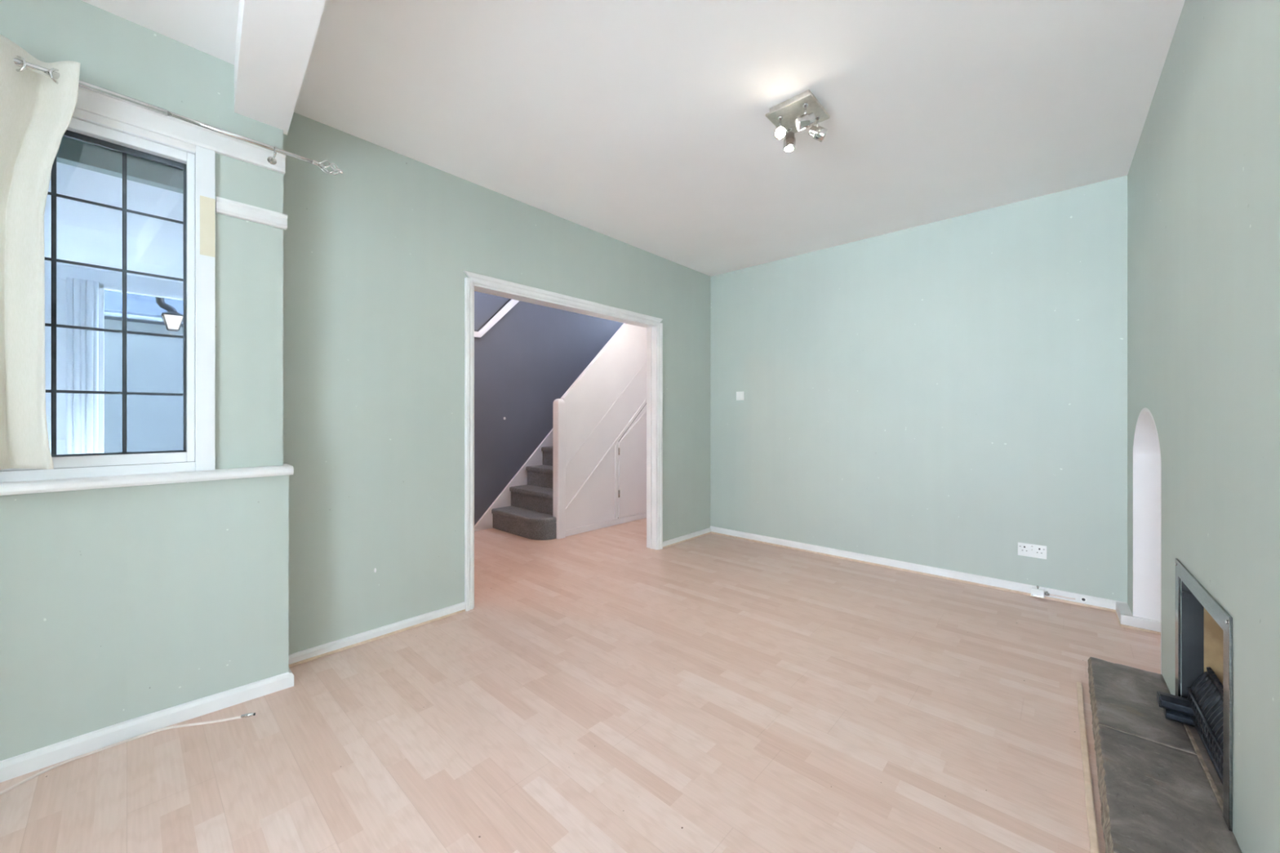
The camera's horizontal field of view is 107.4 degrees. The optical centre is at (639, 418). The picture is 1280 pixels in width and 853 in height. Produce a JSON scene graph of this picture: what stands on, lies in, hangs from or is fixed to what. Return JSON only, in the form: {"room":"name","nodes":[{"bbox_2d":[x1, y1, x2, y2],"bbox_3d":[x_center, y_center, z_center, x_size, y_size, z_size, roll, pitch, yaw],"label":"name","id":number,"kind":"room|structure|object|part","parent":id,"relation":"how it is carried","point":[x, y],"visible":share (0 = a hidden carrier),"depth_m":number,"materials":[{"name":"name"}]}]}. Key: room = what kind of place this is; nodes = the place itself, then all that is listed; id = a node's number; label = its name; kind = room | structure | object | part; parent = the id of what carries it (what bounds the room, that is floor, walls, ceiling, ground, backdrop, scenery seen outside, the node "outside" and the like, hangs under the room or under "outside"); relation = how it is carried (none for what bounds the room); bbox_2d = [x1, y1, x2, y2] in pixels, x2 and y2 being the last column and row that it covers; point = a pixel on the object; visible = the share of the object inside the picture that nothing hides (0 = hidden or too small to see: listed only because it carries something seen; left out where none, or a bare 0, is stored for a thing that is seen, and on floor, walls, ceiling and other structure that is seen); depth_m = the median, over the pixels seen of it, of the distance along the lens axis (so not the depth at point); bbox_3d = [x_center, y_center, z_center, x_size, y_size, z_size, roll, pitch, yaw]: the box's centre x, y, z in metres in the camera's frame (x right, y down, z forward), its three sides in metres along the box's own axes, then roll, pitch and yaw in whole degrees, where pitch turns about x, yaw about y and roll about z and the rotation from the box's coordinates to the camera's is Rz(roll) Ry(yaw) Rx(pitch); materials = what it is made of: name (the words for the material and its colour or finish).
{"room":"living room","nodes":[
{"label":"living room","id":0,"kind":"room"},
{"bbox_2d":[0,0,288,760],"bbox_3d":[-3.200,-0.142,0.405,0.294,2.605,4.674,0,0,42],"label":"wall","id":1,"kind":"structure","parent":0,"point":[117,605],"depth_m":1.78,"materials":[{"name":"green paint"}]},
{"bbox_2d":[0,115,215,482],"bbox_3d":[-2.158,-0.427,1.420,0.099,1.270,1.297,0,0,42],"label":"window","id":2,"kind":"structure","parent":1,"relation":"attached to","point":[198,167],"depth_m":1.81,"materials":[{"name":"white plastic"}]},
{"bbox_2d":[0,668,293,782],"bbox_3d":[-3.164,1.129,0.384,0.216,0.062,4.690,0,0,42],"label":"baseboard","id":3,"kind":"structure","parent":1,"relation":"attached to","point":[42,757],"depth_m":1.71,"materials":[{"name":"white wood"}]},
{"bbox_2d":[0,463,293,495],"bbox_3d":[-3.117,0.222,0.343,0.140,0.040,4.674,0,0,42],"label":"window sill","id":4,"kind":"structure","parent":1,"relation":"attached to","point":[108,482],"depth_m":1.68,"materials":[{"name":"white wood"}]},
{"bbox_2d":[13,57,343,174],"bbox_3d":[-2.038,-1.110,1.401,0.096,0.067,2.014,0,0,42],"label":"pole","id":5,"kind":"object","parent":1,"relation":"attached to","point":[18,62],"visible":1,"depth_m":1.72,"materials":[{"name":"silver metal"}]},
{"bbox_2d":[0,34,80,469],"bbox_3d":[-2.106,-0.505,1.317,0.140,1.331,0.699,0,0,42],"label":"curtain","id":6,"kind":"object","parent":5,"relation":"hanging from","point":[37,109],"visible":1,"depth_m":1.49,"materials":[{"name":"white fabric"}]},
{"bbox_2d":[283,111,711,654],"bbox_3d":[-0.541,-0.142,3.486,0.111,2.605,3.610,0,0,42],"label":"wall","id":7,"kind":"structure","parent":0,"point":[377,253],"depth_m":2.56,"materials":[{"name":"green paint"}]},
{"bbox_2d":[288,527,711,664],"bbox_3d":[-0.470,1.126,3.472,0.015,0.040,3.505,0,0,42],"label":"baseboard","id":8,"kind":"structure","parent":7,"relation":"attached to","point":[295,657],"depth_m":2.50,"materials":[{"name":"white wood"}]},
{"bbox_2d":[463,270,662,611],"bbox_3d":[-0.471,0.135,3.551,0.135,2.050,1.860,0,0,42],"label":"door frame","id":9,"kind":"structure","parent":7,"relation":"in","point":[474,282],"depth_m":3.44,"materials":[{"name":"white wood"}]},
{"bbox_3d":[-1.034,0.155,2.852,0.021,2.010,0.052,0,0,43],"label":"architrave","id":10,"kind":"part","parent":9,"relation":"part of","materials":[{"name":"white wood"}]},
{"bbox_3d":[-0.429,-0.860,3.513,0.021,0.060,1.860,0,0,43],"label":"architrave","id":11,"kind":"part","parent":9,"relation":"part of","materials":[{"name":"white wood"}]},
{"bbox_3d":[0.179,0.155,4.176,0.021,2.010,0.060,0,0,43],"label":"architrave","id":12,"kind":"part","parent":9,"relation":"part of","materials":[{"name":"white wood"}]},
{"bbox_2d":[474,291,622,525],"bbox_3d":[-1.138,-1.440,5.552,0.100,5.200,5.550,0,0,42],"label":"wall","id":13,"kind":"structure","parent":0,"point":[534,353],"depth_m":5.25,"materials":[{"name":"paint"}]},
{"bbox_2d":[474,298,519,337],"bbox_3d":[-1.800,-1.254,4.735,0.028,0.829,1.949,0,0,42],"label":"trim","id":14,"kind":"structure","parent":13,"relation":"attached to","point":[512,303],"depth_m":5.01,"materials":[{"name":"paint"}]},
{"bbox_2d":[0,517,1160,852],"bbox_3d":[-0.756,1.190,1.913,5.500,0.060,10.600,0,0,42],"label":"floor","id":15,"kind":"structure","parent":0,"point":[600,691],"depth_m":1.75,"materials":[{"name":"laminate"}]},
{"bbox_2d":[0,712,255,795],"bbox_3d":[-1.800,1.153,1.583,0.227,0.013,0.753,0,0,33],"label":"cable","id":16,"kind":"object","parent":15,"relation":"on","point":[246,715],"visible":1,"depth_m":1.68,"materials":[{"name":"white plastic"}]},
{"bbox_2d":[288,532,711,667],"bbox_3d":[-0.470,1.153,3.469,0.019,0.014,3.500,0,0,42],"label":"beading","id":17,"kind":"structure","parent":15,"relation":"on","point":[462,611],"depth_m":2.49,"materials":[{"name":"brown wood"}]},
{"bbox_2d":[474,323,646,540],"bbox_3d":[-0.187,-0.650,5.841,0.909,3.620,3.640,0,0,42],"label":"staircase","id":18,"kind":"structure","parent":15,"relation":"on","point":[588,473],"depth_m":4.99,"materials":[{"name":"white wood"}]},
{"bbox_3d":[-0.787,0.483,4.582,0.092,1.354,0.092,0,0,43],"label":"newel post","id":19,"kind":"part","parent":18,"relation":"part of","materials":[{"name":"paint"}]},
{"bbox_3d":[-0.118,-0.142,5.325,0.030,2.605,1.908,0,0,43],"label":"panel","id":20,"kind":"part","parent":18,"relation":"part of","materials":[{"name":"paint"}]},
{"bbox_3d":[-0.105,1.130,5.307,0.014,0.060,1.897,0,0,43],"label":"skirting","id":21,"kind":"part","parent":18,"relation":"part of","materials":[{"name":"paint"}]},
{"bbox_3d":[0.025,0.374,5.451,0.012,1.428,0.768,0,0,43],"label":"cupboard door","id":22,"kind":"part","parent":18,"relation":"part of","materials":[{"name":"paint"}]},
{"bbox_2d":[711,531,1115,612],"bbox_3d":[1.795,1.152,3.781,2.938,0.016,0.020,0,0,42],"label":"beading","id":23,"kind":"structure","parent":15,"relation":"on","point":[716,533],"depth_m":3.45,"materials":[{"name":"brown wood"}]},
{"bbox_2d":[1076,681,1099,852],"bbox_3d":[1.458,1.149,1.533,0.021,0.022,1.330,0,0,41],"label":"wood beading","id":24,"kind":"object","parent":15,"relation":"on","point":[1092,832],"visible":1,"depth_m":1.49,"materials":[{"name":"beige wood"}]},
{"bbox_2d":[1115,610,1160,635],"bbox_3d":[2.925,1.154,2.562,0.461,0.012,0.250,0,0,42],"label":"beading","id":25,"kind":"structure","parent":15,"relation":"on","point":[1119,623],"depth_m":2.58,"materials":[{"name":"brown wood"}]},
{"bbox_2d":[1087,657,1241,852],"bbox_3d":[1.666,1.109,1.545,0.259,0.102,1.284,0,0,42],"label":"hearth","id":26,"kind":"object","parent":15,"relation":"on","point":[1157,795],"visible":0.98,"depth_m":1.40,"materials":[{"name":"stone"}]},
{"bbox_2d":[1174,558,1232,831],"bbox_3d":[1.891,0.830,1.319,0.448,0.660,0.700,0,0,42],"label":"fireplace","id":27,"kind":"object","parent":15,"relation":"on","point":[1206,627],"visible":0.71,"depth_m":1.60,"materials":[{"name":"metal"}]},
{"bbox_2d":[1156,666,1223,786],"bbox_3d":[1.832,0.956,1.431,0.314,0.208,0.466,0,0,42],"label":"grate","id":28,"kind":"object","parent":27,"relation":"in","point":[1202,709],"visible":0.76,"depth_m":1.53,"materials":[{"name":"metal"}]},
{"bbox_3d":[1.786,1.002,1.473,0.029,0.114,0.465,0,0,41],"label":"rail","id":29,"kind":"part","parent":28,"relation":"part of","materials":[{"name":"metal"}]},
{"bbox_3d":[1.813,0.872,1.448,0.020,0.039,0.465,0,0,41],"label":"toothed rail","id":30,"kind":"part","parent":28,"relation":"part of","materials":[{"name":"metal"}]},
{"bbox_2d":[81,0,1185,276],"bbox_3d":[-0.795,-1.505,0.546,3.710,0.120,8.530,0,0,42],"label":"ceiling","id":31,"kind":"structure","parent":0,"point":[644,125],"depth_m":2.10,"materials":[{"name":"paint"}]},
{"bbox_2d":[234,0,325,134],"bbox_3d":[-0.593,-1.359,0.899,0.179,0.213,3.036,0,0,-43],"label":"beam","id":32,"kind":"structure","parent":31,"relation":"attached to","point":[275,39],"depth_m":1.62,"materials":[{"name":"paint"}]},
{"bbox_2d":[764,89,829,151],"bbox_3d":[0.738,-1.368,2.192,0.222,0.154,0.220,0,0,42],"label":"ceiling spotlight","id":33,"kind":"object","parent":31,"relation":"attached to","point":[803,110],"visible":1,"depth_m":2.16,"materials":[{"name":"silver metal"}]},
{"bbox_3d":[0.647,-1.319,2.169,0.048,0.047,0.036,0,0,14],"label":"bulb","id":34,"kind":"part","parent":33,"relation":"part of","materials":[{"name":"white glass"}]},
{"bbox_3d":[0.723,-1.313,2.279,0.048,0.022,0.048,0,0,43],"label":"bulb","id":35,"kind":"part","parent":33,"relation":"part of","materials":[{"name":"white glass"}]},
{"bbox_3d":[0.736,-1.426,2.194,0.216,0.038,0.220,0,0,43],"label":"plate","id":36,"kind":"part","parent":33,"relation":"part of","materials":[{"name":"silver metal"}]},
{"bbox_3d":[0.714,-1.323,2.108,0.030,0.049,0.048,0,0,9],"label":"bulb","id":37,"kind":"part","parent":33,"relation":"part of","materials":[{"name":"white glass"}]},
{"bbox_2d":[711,175,1127,602],"bbox_3d":[2.046,-0.142,3.646,3.710,2.605,0.120,0,0,42],"label":"wall","id":38,"kind":"structure","parent":0,"point":[951,393],"depth_m":3.40,"materials":[{"name":"green paint"}]},
{"bbox_2d":[736,391,744,399],"bbox_3d":[0.967,-0.220,4.543,0.083,0.084,0.014,0,0,42],"label":"switch plate","id":39,"kind":"object","parent":38,"relation":"attached to","point":[740,395],"visible":1,"depth_m":4.53,"materials":[{"name":"plastic"}]},
{"bbox_2d":[710,525,1160,632],"bbox_3d":[1.867,1.120,3.551,3.355,0.056,0.262,0,0,42],"label":"baseboard","id":40,"kind":"structure","parent":38,"relation":"attached to","point":[1094,601],"depth_m":3.31,"materials":[{"name":"white wood"}]},
{"bbox_2d":[1031,591,1049,598],"bbox_3d":[2.574,1.126,3.022,0.089,0.044,0.024,0,0,43],"label":"power strip","id":41,"kind":"object","parent":40,"relation":"attached to","point":[1035,593],"depth_m":3.02,"materials":[{"name":"plastic"}]},
{"bbox_2d":[1080,596,1087,602],"bbox_3d":[2.740,1.118,2.905,0.034,0.034,0.005,0,0,42],"label":"cable grommet","id":42,"kind":"object","parent":40,"relation":"attached to","point":[1083,599],"visible":1,"depth_m":2.90,"materials":[{"name":"plastic"}]},
{"bbox_2d":[1017,542,1046,559],"bbox_3d":[2.567,0.865,3.078,0.147,0.086,0.013,0,0,42],"label":"double socket","id":43,"kind":"object","parent":38,"relation":"attached to","point":[1031,550],"visible":1,"depth_m":3.08,"materials":[{"name":"plastic"}]},
{"bbox_2d":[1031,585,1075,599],"bbox_3d":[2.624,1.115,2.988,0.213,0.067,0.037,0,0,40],"label":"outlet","id":44,"kind":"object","parent":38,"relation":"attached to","point":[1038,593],"visible":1,"depth_m":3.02,"materials":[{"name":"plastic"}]},
{"bbox_2d":[1133,408,1161,674],"bbox_3d":[2.629,0.535,2.134,0.484,1.250,0.870,0,0,42],"label":"wall","id":45,"kind":"structure","parent":0,"point":[1147,462],"depth_m":2.56,"materials":[{"name":"white paint"}]},
{"bbox_2d":[1127,0,1279,852],"bbox_3d":[0.248,-0.142,-0.356,0.120,2.605,8.217,0,0,41],"label":"wall","id":46,"kind":"structure","parent":0,"point":[1203,175],"depth_m":1.29,"materials":[{"name":"green paint"}]},
{"bbox_3d":[-6.186,1.340,5.668,11.220,0.240,18.000,0,0,43],"label":"ground","id":47,"kind":"structure","parent":0,"visible":0},
{"bbox_2d":[44,136,182,454],"bbox_3d":[-4.042,-0.230,3.568,5.220,2.900,4.200,0,0,42],"label":"porch","id":48,"kind":"object","parent":47,"relation":"on","point":[86,233],"visible":0.31,"depth_m":3.47,"materials":[{"name":"white"}]},
{"bbox_3d":[-4.660,0.072,3.470,0.040,2.295,0.540,0,0,43],"label":"panel","id":49,"kind":"part","parent":48,"relation":"part of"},
{"bbox_3d":[-4.691,0.072,3.437,0.060,2.295,0.630,0,0,43],"label":"frame","id":50,"kind":"part","parent":48,"relation":"part of","materials":[{"name":"white"}]},
{"bbox_2d":[66,277,98,454],"bbox_3d":[-4.372,-0.015,3.687,0.050,2.150,0.167,0,0,43],"label":"drape","id":51,"kind":"object","parent":48,"relation":"hanging from","point":[82,293],"depth_m":3.68,"materials":[{"name":"white fabric"}]},
{"bbox_3d":[-4.426,0.015,3.710,0.080,2.410,1.390,0,0,43],"label":"frame","id":52,"kind":"part","parent":48,"relation":"part of","materials":[{"name":"white"}]},
{"bbox_2d":[155,297,182,331],"bbox_3d":[-4.281,-1.199,4.283,0.148,0.792,0.187,0,0,42],"label":"wall lantern","id":53,"kind":"object","parent":48,"relation":"hanging from","point":[172,319],"visible":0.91,"depth_m":4.26,"materials":[{"name":"grey"}]},
{"bbox_3d":[-4.268,-0.891,4.297,0.148,0.177,0.148,0,0,43],"label":"lantern frame","id":54,"kind":"part","parent":53,"relation":"part of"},
{"bbox_3d":[-4.268,-0.875,4.297,0.132,0.120,0.132,0,0,43],"label":"lantern glass","id":55,"kind":"part","parent":53,"relation":"part of","materials":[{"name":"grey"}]},
{"bbox_2d":[104,289,182,453],"bbox_3d":[-7.578,-1.110,7.622,4.126,4.660,13.400,0,0,42],"label":"neighbouring house","id":56,"kind":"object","parent":47,"relation":"on","point":[154,364],"visible":0.05,"depth_m":6.16,"materials":[{"name":"stone"}]}
]}

